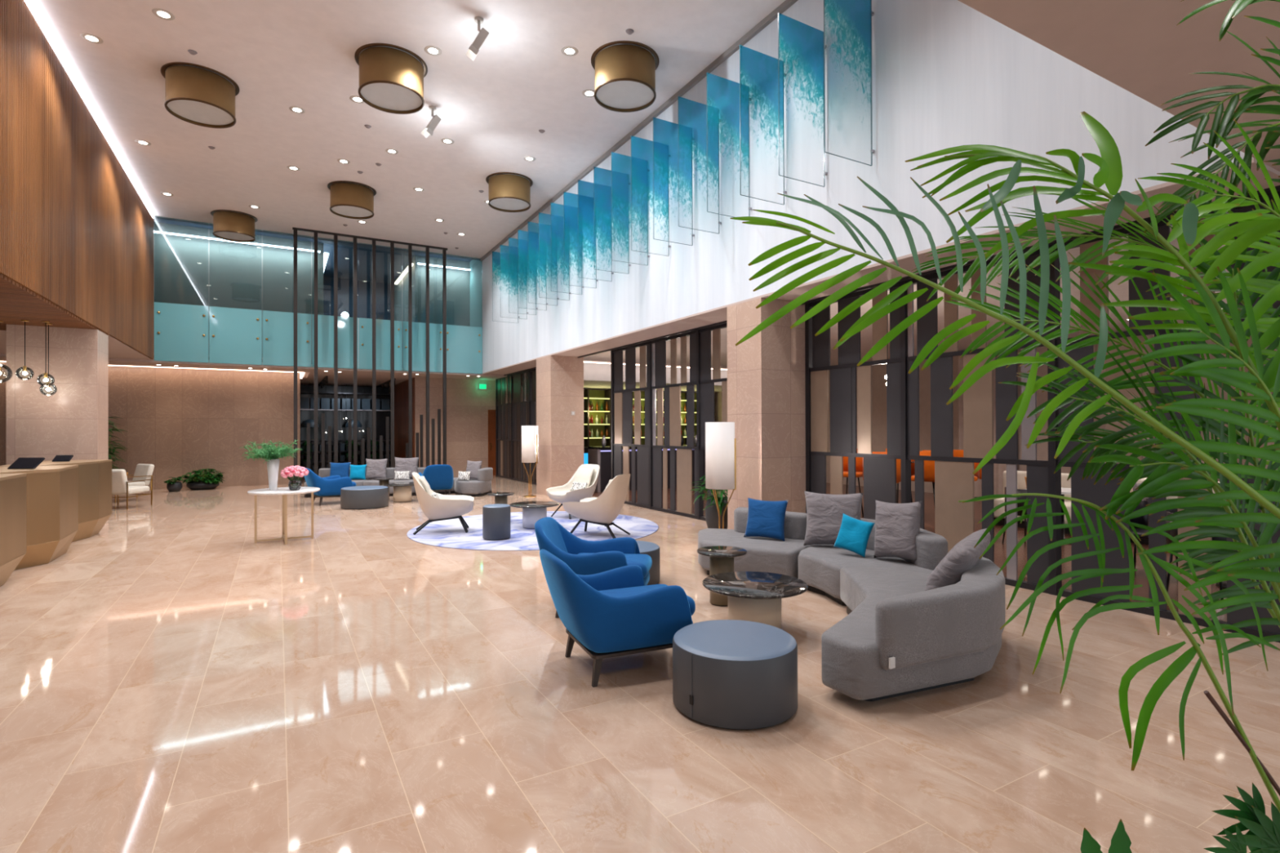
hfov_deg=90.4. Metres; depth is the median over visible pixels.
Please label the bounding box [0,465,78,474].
countertop
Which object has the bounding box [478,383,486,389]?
exit sign
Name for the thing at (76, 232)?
wall
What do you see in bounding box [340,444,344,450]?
crate
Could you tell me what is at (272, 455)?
vase
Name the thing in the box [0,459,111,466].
countertop
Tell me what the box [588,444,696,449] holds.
countertop
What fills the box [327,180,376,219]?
lamp
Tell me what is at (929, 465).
bar stool
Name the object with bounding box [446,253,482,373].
window
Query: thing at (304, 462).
potted plant
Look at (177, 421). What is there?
wall
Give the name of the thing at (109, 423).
potted plant
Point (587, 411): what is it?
light
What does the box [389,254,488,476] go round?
wall
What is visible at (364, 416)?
entrance door
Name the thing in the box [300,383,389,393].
wall
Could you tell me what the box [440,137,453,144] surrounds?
recessed light
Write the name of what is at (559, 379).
pillar
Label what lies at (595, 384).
ceiling
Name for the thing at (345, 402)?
storage box
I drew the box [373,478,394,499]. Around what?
side table
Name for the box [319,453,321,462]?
crate
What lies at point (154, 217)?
trim
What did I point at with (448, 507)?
lounge chair
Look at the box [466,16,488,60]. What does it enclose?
track spotlight
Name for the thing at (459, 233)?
recessed light
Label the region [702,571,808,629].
side table
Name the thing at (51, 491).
reception desk
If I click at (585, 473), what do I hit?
lounge chair
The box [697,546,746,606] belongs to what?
side table
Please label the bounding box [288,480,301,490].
glass bowl
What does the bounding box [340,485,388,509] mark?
pouf
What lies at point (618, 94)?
diffuser
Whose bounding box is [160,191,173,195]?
recessed light
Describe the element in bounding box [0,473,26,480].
countertop
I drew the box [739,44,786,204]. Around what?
glass panel
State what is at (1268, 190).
trim
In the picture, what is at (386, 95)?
diffuser
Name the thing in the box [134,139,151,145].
recessed light
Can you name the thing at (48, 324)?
pendant lamp
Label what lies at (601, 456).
bar counter
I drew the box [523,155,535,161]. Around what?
recessed light
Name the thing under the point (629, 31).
smoke detector
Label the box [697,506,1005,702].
sectional sofa
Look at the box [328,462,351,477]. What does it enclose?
cushion
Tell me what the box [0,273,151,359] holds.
ceiling
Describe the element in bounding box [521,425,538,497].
floor lamp
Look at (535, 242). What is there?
glass panel
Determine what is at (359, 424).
pendant lamp
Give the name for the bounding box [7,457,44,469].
tablet
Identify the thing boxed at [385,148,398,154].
recessed light
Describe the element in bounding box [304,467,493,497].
sectional sofa
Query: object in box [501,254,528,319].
glass panel
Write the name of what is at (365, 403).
storage box
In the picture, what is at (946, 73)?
wall
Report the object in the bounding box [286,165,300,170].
recessed light
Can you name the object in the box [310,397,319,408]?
storage box
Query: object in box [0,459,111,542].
reception desk
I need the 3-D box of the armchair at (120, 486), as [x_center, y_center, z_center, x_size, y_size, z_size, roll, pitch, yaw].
[-11.040,1.310,13.540,0.718,0.842,0.823,0,0,-4]
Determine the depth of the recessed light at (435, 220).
16.98 m
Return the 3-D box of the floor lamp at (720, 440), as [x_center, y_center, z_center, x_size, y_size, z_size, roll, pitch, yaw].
[1.103,0.812,8.677,0.416,1.740,0.408,0,0,10]
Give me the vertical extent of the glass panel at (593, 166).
1.895 m
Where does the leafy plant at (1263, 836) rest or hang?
on the floor
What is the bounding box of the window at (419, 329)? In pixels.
[402,248,442,372]
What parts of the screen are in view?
rod, short rod, rod, short rod, short rod, rod, short rod, rod, short rod, short rod, rod, short rod, short rod, rod, short rod, rod, short rod, short rod, rod, short rod, short rod, rod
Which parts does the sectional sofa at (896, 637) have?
seat, backrest, seat, backrest, seat, backrest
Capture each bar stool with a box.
[843,456,863,515]
[862,451,901,483]
[885,448,915,503]
[911,449,934,504]
[953,449,982,481]
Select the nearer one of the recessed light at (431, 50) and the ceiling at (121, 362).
the recessed light at (431, 50)
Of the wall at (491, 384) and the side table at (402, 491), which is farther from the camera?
the wall at (491, 384)
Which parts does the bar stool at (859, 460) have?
leg, seat, backrest, leg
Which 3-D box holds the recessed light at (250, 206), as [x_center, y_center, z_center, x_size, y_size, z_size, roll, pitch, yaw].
[-9.658,-5.504,15.936,0.250,0.006,0.250,0,0,-30]
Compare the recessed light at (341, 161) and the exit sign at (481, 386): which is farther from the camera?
the exit sign at (481, 386)
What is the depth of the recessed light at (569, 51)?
9.41 m
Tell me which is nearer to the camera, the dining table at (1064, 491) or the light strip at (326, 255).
the dining table at (1064, 491)
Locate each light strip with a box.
[0,360,300,373]
[24,0,154,217]
[153,231,319,252]
[323,252,328,272]
[394,262,413,284]
[417,262,470,271]
[583,361,727,370]
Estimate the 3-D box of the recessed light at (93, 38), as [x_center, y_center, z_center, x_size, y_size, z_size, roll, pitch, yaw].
[-7.821,-5.537,9.076,0.250,0.006,0.250,0,0,-30]
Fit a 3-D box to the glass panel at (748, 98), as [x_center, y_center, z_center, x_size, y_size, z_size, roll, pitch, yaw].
[1.244,-3.861,8.823,0.769,1.895,0.024,0,0,-30]
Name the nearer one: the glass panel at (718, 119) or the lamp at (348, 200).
the glass panel at (718, 119)
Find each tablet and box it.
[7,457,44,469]
[52,454,73,462]
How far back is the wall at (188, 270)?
18.73 m
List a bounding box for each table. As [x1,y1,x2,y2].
[247,486,319,544]
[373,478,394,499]
[383,482,413,502]
[487,492,514,504]
[509,501,559,528]
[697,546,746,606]
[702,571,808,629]
[1023,487,1071,544]
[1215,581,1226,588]
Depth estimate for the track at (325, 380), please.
22.14 m
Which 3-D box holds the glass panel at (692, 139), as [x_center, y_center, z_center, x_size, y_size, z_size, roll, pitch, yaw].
[0.541,-3.854,10.057,0.769,1.895,0.024,0,0,-30]
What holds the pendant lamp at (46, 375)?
hanging from the ceiling at (18, 303)
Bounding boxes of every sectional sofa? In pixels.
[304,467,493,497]
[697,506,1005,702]
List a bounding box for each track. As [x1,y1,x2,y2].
[318,376,328,387]
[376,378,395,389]
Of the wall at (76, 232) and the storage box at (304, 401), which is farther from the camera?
the storage box at (304, 401)
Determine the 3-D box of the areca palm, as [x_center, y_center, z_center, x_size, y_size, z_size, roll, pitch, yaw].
[1.418,0.125,1.808,2.456,3.055,1.118,0,0,-1]
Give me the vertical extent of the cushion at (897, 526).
0.587 m
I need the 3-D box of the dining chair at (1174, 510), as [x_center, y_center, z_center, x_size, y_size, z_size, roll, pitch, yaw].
[6.299,1.262,7.490,0.520,0.801,0.524,0,0,-40]
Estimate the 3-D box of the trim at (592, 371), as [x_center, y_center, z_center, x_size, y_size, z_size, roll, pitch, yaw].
[1.088,-1.574,19.705,7.600,0.500,0.050,0,0,-30]
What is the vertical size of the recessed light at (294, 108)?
0.006 m
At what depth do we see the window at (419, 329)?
19.88 m
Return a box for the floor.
[0,475,1279,852]
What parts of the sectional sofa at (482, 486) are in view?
seat, backrest, seat, backrest, seat, seat, backrest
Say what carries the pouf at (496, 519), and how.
on the rug
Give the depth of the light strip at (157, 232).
18.54 m
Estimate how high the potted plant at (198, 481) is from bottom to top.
0.574 m
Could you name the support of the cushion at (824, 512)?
on the sectional sofa at (896, 637)
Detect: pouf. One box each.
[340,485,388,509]
[482,503,511,540]
[635,540,660,585]
[672,619,797,729]
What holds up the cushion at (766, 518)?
on the sectional sofa at (896, 637)
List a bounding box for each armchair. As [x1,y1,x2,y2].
[111,469,152,509]
[115,463,154,502]
[304,467,355,506]
[417,464,453,495]
[534,516,652,617]
[539,549,695,687]
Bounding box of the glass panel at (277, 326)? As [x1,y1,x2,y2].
[262,230,311,367]
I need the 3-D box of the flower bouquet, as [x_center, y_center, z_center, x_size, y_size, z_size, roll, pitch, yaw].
[-5.103,0.760,9.404,0.379,0.365,0.379,0,0,-30]
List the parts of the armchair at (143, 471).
frame, seat, backrest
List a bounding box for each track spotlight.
[420,105,441,137]
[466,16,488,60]
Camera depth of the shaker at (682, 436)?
18.25 m
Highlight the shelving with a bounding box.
[583,389,696,447]
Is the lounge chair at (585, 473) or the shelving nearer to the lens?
the lounge chair at (585, 473)
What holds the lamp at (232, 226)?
attached to the ceiling at (281, 55)
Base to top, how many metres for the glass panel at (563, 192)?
1.895 m
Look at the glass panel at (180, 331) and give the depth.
16.83 m
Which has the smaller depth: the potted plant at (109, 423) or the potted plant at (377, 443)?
the potted plant at (109, 423)
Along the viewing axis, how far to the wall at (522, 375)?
21.05 m
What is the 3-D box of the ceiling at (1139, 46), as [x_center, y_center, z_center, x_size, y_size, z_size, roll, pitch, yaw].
[-4.709,-1.898,5.758,15.920,0.230,26.650,0,0,-30]
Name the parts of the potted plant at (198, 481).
pot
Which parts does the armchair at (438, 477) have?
frame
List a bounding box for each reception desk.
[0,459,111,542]
[0,465,78,569]
[0,473,26,586]
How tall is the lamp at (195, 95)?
0.545 m
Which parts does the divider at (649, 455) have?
post, panel, panel, panel, panel, panel, panel, panel, panel, panel, panel, panel, panel, post, panel, panel, panel, rail, panel, panel, rail, panel, panel, rail, rail, panel, panel, panel, panel, panel, panel, panel, panel, post, panel, panel, panel, panel, panel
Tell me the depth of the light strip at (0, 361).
18.10 m
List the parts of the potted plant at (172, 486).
pot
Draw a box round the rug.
[406,511,658,551]
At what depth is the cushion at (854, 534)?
6.32 m
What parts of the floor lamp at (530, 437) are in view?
leg, lamp shade, leg, shade post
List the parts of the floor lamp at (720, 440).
leg, leg, lamp shade, leg, shade post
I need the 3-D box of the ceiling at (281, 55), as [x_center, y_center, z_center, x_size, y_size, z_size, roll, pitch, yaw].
[-4.239,-5.621,10.363,9.500,0.150,19.350,0,0,-30]
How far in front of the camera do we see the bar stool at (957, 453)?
11.20 m
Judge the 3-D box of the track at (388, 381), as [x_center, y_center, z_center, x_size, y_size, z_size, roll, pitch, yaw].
[-9.553,-1.530,23.857,0.109,0.231,4.500,0,0,-30]
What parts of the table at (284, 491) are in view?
leg, leg, leg, leg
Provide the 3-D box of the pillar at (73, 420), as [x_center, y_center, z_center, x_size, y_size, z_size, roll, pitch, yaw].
[-10.431,-0.003,11.442,1.200,3.460,0.830,0,0,-30]
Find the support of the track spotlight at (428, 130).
attached to the ceiling at (281, 55)
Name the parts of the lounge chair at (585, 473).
leg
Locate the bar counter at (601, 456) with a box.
[587,444,705,492]
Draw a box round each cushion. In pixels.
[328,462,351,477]
[349,464,366,479]
[365,458,387,479]
[393,457,418,478]
[394,471,410,479]
[431,492,439,498]
[457,471,470,480]
[466,460,482,479]
[570,481,587,490]
[577,552,652,578]
[599,583,695,615]
[743,497,788,541]
[804,490,863,545]
[833,513,875,557]
[873,500,921,560]
[924,528,991,591]
[1132,482,1148,500]
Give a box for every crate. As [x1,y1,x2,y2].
[300,454,303,462]
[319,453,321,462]
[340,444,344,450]
[340,455,344,461]
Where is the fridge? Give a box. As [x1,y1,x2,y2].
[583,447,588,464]
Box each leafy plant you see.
[1080,818,1132,852]
[1203,782,1279,852]
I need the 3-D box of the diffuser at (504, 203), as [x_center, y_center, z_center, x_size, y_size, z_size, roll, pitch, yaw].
[-2.942,-5.034,14.350,0.890,0.001,0.890,0,0,-30]
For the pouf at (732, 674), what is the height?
0.400 m
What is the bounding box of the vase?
[240,440,301,489]
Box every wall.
[0,0,153,359]
[0,355,300,489]
[153,222,323,361]
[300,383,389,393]
[323,276,390,319]
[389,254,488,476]
[469,0,1253,373]
[488,380,495,409]
[501,377,518,478]
[521,374,696,479]
[714,330,1230,493]
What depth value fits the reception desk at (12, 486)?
6.76 m
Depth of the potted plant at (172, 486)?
17.06 m
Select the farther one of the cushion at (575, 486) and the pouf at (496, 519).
the cushion at (575, 486)
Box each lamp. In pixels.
[0,320,12,382]
[15,320,34,380]
[36,320,54,386]
[39,323,57,395]
[160,62,239,128]
[210,209,257,242]
[301,382,319,427]
[325,383,326,433]
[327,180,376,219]
[345,419,361,427]
[354,43,427,114]
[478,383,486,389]
[485,172,533,212]
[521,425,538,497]
[591,40,659,112]
[705,422,736,528]
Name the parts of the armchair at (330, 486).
frame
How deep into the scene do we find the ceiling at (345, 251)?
21.80 m
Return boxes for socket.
[22,365,26,371]
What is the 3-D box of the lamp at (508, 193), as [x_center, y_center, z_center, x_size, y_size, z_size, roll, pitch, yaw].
[-2.943,-5.261,14.351,1.040,0.545,1.040,0,0,-30]
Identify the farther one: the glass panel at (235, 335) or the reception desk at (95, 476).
the glass panel at (235, 335)
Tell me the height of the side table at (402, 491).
0.400 m
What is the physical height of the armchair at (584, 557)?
0.823 m
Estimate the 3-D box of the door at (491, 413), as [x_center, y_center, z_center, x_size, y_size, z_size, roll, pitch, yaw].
[-5.317,0.578,22.920,0.350,2.360,0.140,0,0,-30]
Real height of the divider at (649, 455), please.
3.460 m
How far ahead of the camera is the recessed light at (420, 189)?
14.83 m
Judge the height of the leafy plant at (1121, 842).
0.850 m
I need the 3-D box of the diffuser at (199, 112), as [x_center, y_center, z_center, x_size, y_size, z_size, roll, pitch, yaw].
[-7.024,-5.038,10.183,0.890,0.001,0.890,0,0,-30]
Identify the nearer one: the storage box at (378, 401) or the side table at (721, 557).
the side table at (721, 557)
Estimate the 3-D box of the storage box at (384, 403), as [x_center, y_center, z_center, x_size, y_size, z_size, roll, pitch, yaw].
[-10.221,-0.873,25.516,0.300,0.428,0.350,0,0,-30]
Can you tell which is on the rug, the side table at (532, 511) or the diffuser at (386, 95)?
the side table at (532, 511)
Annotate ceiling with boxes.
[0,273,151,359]
[0,353,506,387]
[30,0,785,259]
[152,217,471,283]
[482,0,1279,374]
[521,380,721,391]
[583,224,1229,370]
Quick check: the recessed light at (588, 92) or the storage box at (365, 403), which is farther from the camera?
the storage box at (365, 403)
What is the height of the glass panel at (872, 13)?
1.895 m
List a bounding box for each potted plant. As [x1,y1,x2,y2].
[108,416,127,469]
[164,476,184,492]
[182,468,224,489]
[301,440,312,469]
[345,440,359,465]
[370,441,379,459]
[690,475,727,528]
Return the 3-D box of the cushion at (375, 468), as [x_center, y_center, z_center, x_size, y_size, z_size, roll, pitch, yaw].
[-6.790,1.095,16.373,0.550,0.537,0.199,0,0,-6]
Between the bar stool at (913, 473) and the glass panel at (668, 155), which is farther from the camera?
the bar stool at (913, 473)
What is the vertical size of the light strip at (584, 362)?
0.020 m
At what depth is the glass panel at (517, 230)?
15.43 m
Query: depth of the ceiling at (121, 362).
19.67 m
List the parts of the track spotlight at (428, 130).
arm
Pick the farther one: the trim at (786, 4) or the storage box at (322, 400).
the storage box at (322, 400)
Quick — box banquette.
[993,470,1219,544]
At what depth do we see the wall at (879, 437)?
16.39 m
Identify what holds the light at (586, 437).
attached to the shelving
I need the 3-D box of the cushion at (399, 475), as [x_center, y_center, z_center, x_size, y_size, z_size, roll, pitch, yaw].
[-6.044,1.245,16.160,0.400,0.229,0.132,0,0,-6]
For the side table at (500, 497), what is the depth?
11.21 m
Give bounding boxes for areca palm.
[730,0,1279,813]
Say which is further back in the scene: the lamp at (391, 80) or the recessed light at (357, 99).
the recessed light at (357, 99)
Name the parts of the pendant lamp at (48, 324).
glass globe, cord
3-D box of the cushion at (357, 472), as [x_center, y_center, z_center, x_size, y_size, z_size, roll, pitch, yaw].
[-7.221,1.169,16.266,0.420,0.390,0.181,0,0,-6]
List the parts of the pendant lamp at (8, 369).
glass globe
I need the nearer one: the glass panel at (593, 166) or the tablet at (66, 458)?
the tablet at (66, 458)
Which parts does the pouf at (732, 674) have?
zip pull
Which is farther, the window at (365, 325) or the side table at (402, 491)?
the window at (365, 325)
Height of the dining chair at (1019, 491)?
0.801 m
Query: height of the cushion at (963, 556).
0.504 m
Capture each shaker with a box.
[601,435,605,446]
[680,435,684,444]
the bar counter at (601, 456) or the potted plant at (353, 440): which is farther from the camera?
the potted plant at (353, 440)
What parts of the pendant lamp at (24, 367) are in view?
glass globe, cord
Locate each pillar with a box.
[5,324,108,465]
[536,355,583,495]
[727,297,805,529]
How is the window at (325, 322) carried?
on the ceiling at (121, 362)
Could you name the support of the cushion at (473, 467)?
on the sectional sofa at (482, 486)
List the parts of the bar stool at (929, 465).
seat, backrest, leg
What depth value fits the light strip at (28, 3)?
10.34 m
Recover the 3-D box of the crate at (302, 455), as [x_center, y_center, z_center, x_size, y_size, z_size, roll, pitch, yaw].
[-12.796,1.198,24.008,0.170,0.289,0.300,0,0,-30]
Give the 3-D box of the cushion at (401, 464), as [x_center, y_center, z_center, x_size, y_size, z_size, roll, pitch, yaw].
[-6.056,1.078,16.470,0.620,0.566,0.209,0,0,-6]
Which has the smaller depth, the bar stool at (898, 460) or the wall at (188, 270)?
the bar stool at (898, 460)
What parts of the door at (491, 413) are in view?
frame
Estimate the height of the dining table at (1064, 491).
0.750 m
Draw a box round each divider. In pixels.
[495,368,536,484]
[610,323,727,520]
[804,191,1279,642]
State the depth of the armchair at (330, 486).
13.94 m
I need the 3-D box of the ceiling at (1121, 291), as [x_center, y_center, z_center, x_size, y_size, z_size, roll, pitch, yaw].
[5.410,-1.937,13.451,9.280,0.150,30.000,0,0,-30]
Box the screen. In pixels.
[292,226,447,481]
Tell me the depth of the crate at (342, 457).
24.58 m
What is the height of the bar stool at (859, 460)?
1.262 m
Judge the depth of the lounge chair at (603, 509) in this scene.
9.55 m
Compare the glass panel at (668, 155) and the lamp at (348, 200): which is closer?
the glass panel at (668, 155)
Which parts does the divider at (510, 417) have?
post, panel, panel, panel, panel, panel, panel, panel, panel, panel, panel, panel, panel, panel, panel, rail, panel, panel, panel, post, panel, panel, panel, rail, rail, rail, panel, panel, panel, panel, panel, panel, panel, panel, panel, panel, panel, panel, post, panel, panel, panel, panel, panel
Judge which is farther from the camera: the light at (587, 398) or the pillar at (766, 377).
the light at (587, 398)
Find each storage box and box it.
[300,397,308,408]
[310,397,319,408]
[320,398,329,408]
[330,398,340,409]
[341,398,350,409]
[351,398,360,409]
[360,399,370,409]
[370,399,380,409]
[380,399,390,409]
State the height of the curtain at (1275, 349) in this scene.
3.470 m
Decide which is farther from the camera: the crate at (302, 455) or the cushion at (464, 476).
the crate at (302, 455)
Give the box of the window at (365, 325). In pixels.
[358,242,402,370]
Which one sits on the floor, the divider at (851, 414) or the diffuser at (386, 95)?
the divider at (851, 414)
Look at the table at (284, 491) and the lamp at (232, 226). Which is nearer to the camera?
the table at (284, 491)
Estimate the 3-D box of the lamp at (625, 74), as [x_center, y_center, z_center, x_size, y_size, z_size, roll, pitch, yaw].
[-0.226,-5.288,9.684,1.040,0.545,1.040,0,0,-30]
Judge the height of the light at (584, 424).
0.032 m
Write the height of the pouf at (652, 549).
0.390 m
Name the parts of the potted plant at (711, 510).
pot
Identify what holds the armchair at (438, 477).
on the floor
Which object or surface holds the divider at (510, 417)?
on the floor
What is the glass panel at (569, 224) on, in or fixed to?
attached to the wall at (946, 73)
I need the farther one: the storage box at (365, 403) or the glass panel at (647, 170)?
the storage box at (365, 403)
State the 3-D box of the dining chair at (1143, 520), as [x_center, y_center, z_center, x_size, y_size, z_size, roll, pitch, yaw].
[5.696,1.263,7.174,0.524,0.801,0.520,0,0,-30]
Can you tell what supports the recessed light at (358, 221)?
in the ceiling at (281, 55)
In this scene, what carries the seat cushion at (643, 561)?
on the armchair at (584, 557)
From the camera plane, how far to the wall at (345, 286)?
24.83 m
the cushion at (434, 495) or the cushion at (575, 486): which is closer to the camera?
the cushion at (434, 495)
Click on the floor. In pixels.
(173, 680)
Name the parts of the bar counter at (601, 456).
panel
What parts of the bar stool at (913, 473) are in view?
leg, backrest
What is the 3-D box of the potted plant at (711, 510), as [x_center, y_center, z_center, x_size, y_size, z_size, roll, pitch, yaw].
[1.223,1.213,10.034,0.924,0.948,0.899,0,0,-30]
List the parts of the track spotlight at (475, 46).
arm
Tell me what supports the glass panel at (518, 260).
attached to the wall at (946, 73)
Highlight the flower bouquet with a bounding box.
[280,465,308,490]
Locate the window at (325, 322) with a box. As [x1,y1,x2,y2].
[311,236,358,368]
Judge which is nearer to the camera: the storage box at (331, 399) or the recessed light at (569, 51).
the recessed light at (569, 51)
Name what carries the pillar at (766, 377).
on the floor
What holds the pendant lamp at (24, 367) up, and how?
hanging from the ceiling at (18, 303)
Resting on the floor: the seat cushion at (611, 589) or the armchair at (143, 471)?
the armchair at (143, 471)
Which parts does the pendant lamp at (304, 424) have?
cord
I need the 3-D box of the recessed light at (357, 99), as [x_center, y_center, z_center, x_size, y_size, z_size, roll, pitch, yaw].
[-4.783,-5.540,10.773,0.250,0.006,0.250,0,0,-30]
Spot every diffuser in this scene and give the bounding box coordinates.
[167,99,233,124]
[214,231,253,240]
[331,205,372,217]
[360,82,422,111]
[489,197,528,209]
[595,80,653,108]
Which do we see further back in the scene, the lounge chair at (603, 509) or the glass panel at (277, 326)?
the glass panel at (277, 326)
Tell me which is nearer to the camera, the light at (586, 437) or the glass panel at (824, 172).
the glass panel at (824, 172)
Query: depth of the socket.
10.38 m
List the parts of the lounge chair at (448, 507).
leg, rail, leg, leg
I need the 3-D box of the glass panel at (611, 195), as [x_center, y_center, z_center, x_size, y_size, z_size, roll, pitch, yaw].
[-0.866,-3.840,12.526,0.769,1.895,0.024,0,0,-30]
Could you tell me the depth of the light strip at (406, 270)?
22.79 m
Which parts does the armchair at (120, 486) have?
backrest, seat, frame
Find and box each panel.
[71,461,111,542]
[154,215,208,362]
[208,222,262,364]
[493,260,519,323]
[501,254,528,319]
[508,241,537,315]
[517,230,547,311]
[531,226,559,306]
[538,224,570,300]
[550,202,583,294]
[563,191,598,288]
[577,195,613,281]
[593,166,631,274]
[611,168,649,265]
[631,137,671,256]
[653,116,694,245]
[677,96,721,233]
[706,84,751,217]
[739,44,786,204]
[777,13,826,186]
[823,0,875,165]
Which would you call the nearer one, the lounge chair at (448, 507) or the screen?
the lounge chair at (448, 507)
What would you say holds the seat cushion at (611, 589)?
on the armchair at (611, 613)
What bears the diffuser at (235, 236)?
attached to the lamp at (232, 226)
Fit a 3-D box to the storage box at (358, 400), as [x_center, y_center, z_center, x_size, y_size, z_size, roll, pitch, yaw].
[-11.159,-0.873,24.981,0.300,0.428,0.350,0,0,-30]
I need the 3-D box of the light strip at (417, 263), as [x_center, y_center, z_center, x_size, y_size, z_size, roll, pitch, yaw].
[-6.642,-5.424,21.602,1.750,0.040,0.060,0,0,-30]
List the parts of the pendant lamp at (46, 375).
glass globe, cord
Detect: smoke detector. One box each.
[187,48,197,54]
[626,28,634,34]
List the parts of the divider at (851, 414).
post, panel, panel, panel, panel, panel, panel, panel, panel, panel, panel, panel, panel, panel, post, panel, panel, panel, panel, panel, panel, panel, panel, panel, panel, panel, panel, panel, panel, panel, rail, rail, rail, post, panel, panel, panel, panel, rail, panel, panel, panel, panel, panel, panel, panel, panel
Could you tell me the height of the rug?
0.012 m
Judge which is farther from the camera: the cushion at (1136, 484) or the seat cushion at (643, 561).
the cushion at (1136, 484)
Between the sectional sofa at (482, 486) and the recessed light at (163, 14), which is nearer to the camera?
the recessed light at (163, 14)
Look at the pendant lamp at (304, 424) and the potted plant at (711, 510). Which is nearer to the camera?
the potted plant at (711, 510)
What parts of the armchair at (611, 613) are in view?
leg, leg, frame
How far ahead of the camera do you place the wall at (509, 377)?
21.75 m
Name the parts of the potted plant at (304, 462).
pot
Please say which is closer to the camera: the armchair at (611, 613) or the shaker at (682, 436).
the armchair at (611, 613)
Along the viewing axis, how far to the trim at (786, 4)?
10.81 m
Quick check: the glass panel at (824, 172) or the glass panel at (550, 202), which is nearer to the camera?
the glass panel at (824, 172)
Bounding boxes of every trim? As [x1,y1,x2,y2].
[154,217,479,260]
[480,0,797,261]
[503,185,1279,375]
[583,362,727,385]
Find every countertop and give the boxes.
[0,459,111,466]
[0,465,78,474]
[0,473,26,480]
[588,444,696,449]
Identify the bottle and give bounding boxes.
[595,414,598,423]
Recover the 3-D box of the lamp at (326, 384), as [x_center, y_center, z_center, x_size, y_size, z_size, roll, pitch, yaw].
[-11.928,-0.695,24.168,0.032,1.886,0.030,0,0,-30]
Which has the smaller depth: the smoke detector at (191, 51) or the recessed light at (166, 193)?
the smoke detector at (191, 51)
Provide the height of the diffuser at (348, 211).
0.001 m
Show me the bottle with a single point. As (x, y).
(597, 418)
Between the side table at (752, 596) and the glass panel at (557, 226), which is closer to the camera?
the side table at (752, 596)
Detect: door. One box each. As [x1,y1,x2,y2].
[300,391,391,471]
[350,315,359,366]
[488,409,495,475]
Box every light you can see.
[80,32,102,44]
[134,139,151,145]
[151,8,174,20]
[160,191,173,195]
[248,204,260,208]
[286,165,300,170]
[288,106,305,113]
[337,158,350,164]
[349,95,364,102]
[357,220,367,223]
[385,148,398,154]
[413,186,424,191]
[424,45,441,55]
[434,218,444,222]
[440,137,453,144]
[457,232,466,235]
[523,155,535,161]
[561,45,577,56]
[582,88,594,97]
[583,397,696,401]
[583,410,696,413]
[583,423,696,425]
[583,436,686,438]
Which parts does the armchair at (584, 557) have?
seat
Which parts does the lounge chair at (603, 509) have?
leg, leg, rail, leg, leg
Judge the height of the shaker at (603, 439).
0.300 m
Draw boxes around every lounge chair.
[412,471,474,534]
[546,464,599,519]
[562,473,630,538]

